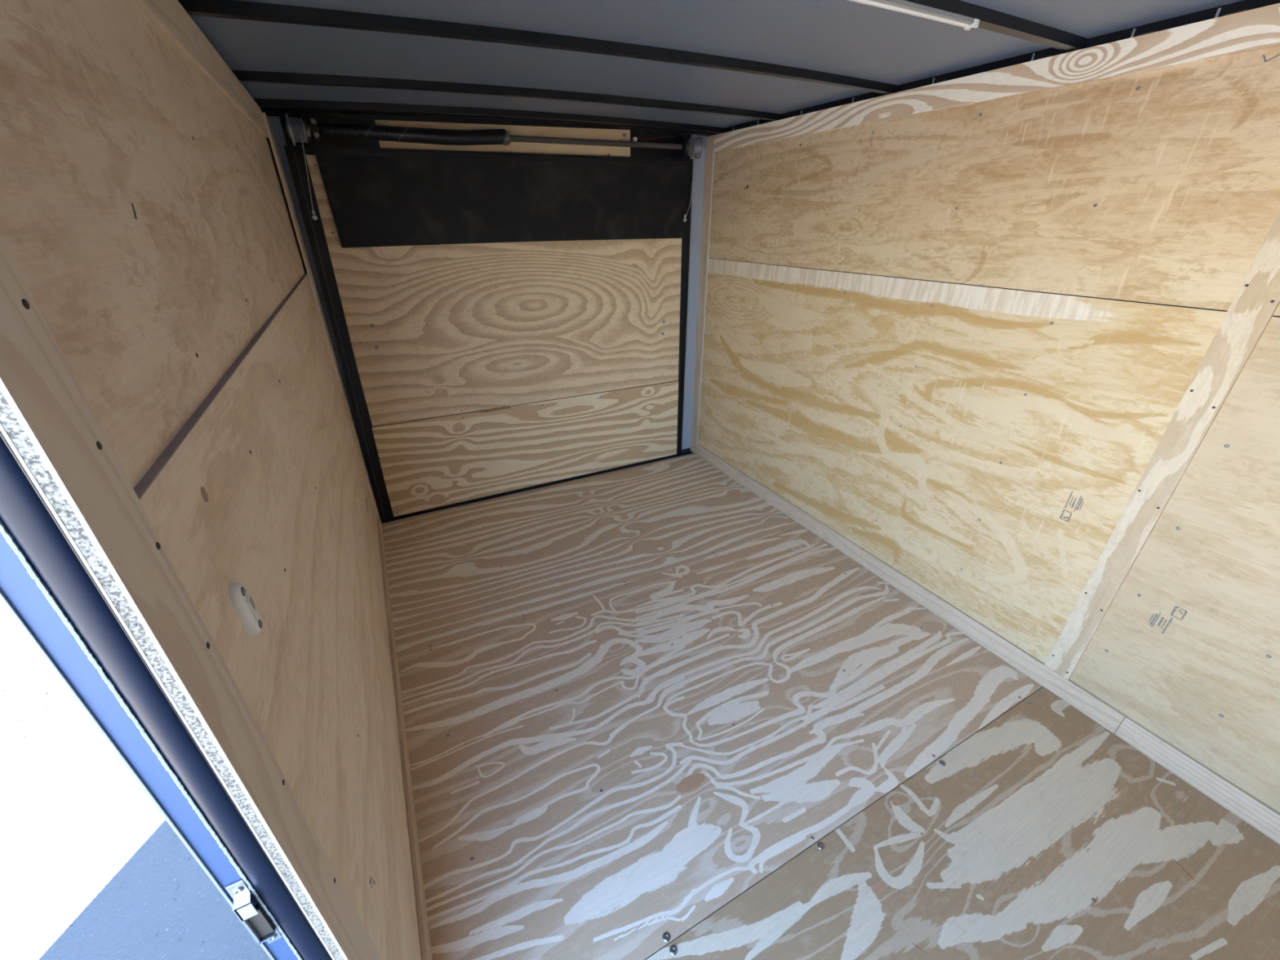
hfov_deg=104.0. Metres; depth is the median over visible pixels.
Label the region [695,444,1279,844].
baseboard
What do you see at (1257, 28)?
trim
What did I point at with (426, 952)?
baseboard
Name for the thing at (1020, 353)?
wall
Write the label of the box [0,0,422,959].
wall
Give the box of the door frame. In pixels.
[264,111,706,511]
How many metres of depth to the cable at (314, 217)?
2.04 m
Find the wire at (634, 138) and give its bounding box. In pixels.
[619,136,674,141]
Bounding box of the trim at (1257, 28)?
[713,3,1279,151]
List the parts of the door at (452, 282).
frame, panel, panel, frame sill, frame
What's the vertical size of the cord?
0.036 m
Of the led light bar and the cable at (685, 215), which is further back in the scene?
the cable at (685, 215)
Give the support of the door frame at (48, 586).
in the wall at (166, 344)
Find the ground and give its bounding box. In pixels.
[0,600,271,959]
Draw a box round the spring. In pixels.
[284,113,704,159]
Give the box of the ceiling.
[177,0,1279,136]
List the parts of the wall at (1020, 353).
plywood panel, plywood panel, plywood panel, plywood panel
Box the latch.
[225,879,281,944]
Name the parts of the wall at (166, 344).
plywood panel, plywood panel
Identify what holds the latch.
attached to the door frame at (48, 586)
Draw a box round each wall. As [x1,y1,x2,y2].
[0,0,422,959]
[689,45,1279,813]
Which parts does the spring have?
bearing plate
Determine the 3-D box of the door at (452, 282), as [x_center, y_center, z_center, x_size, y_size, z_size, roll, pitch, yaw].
[-0.549,-0.780,2.801,2.045,1.800,0.068,-13,30,-24]
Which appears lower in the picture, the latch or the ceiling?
the latch
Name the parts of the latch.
plate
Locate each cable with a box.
[300,134,317,220]
[683,152,698,222]
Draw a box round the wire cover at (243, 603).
[228,582,262,636]
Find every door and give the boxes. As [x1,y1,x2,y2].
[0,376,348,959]
[284,145,693,523]
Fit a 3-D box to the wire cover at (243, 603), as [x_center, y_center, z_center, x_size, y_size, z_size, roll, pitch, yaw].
[-0.433,0.143,0.553,0.011,0.072,0.031,-13,30,-24]
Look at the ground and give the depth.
1.72 m
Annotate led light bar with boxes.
[848,0,979,30]
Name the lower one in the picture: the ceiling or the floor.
the floor
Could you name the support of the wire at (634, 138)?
attached to the spring
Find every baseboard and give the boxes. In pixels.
[377,519,432,959]
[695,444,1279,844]
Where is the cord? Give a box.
[302,109,384,125]
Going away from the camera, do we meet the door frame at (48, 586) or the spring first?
the door frame at (48, 586)
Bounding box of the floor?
[381,453,1279,959]
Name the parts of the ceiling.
liner panel, liner panel, liner panel, rail, liner panel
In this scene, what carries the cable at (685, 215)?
hanging from the spring

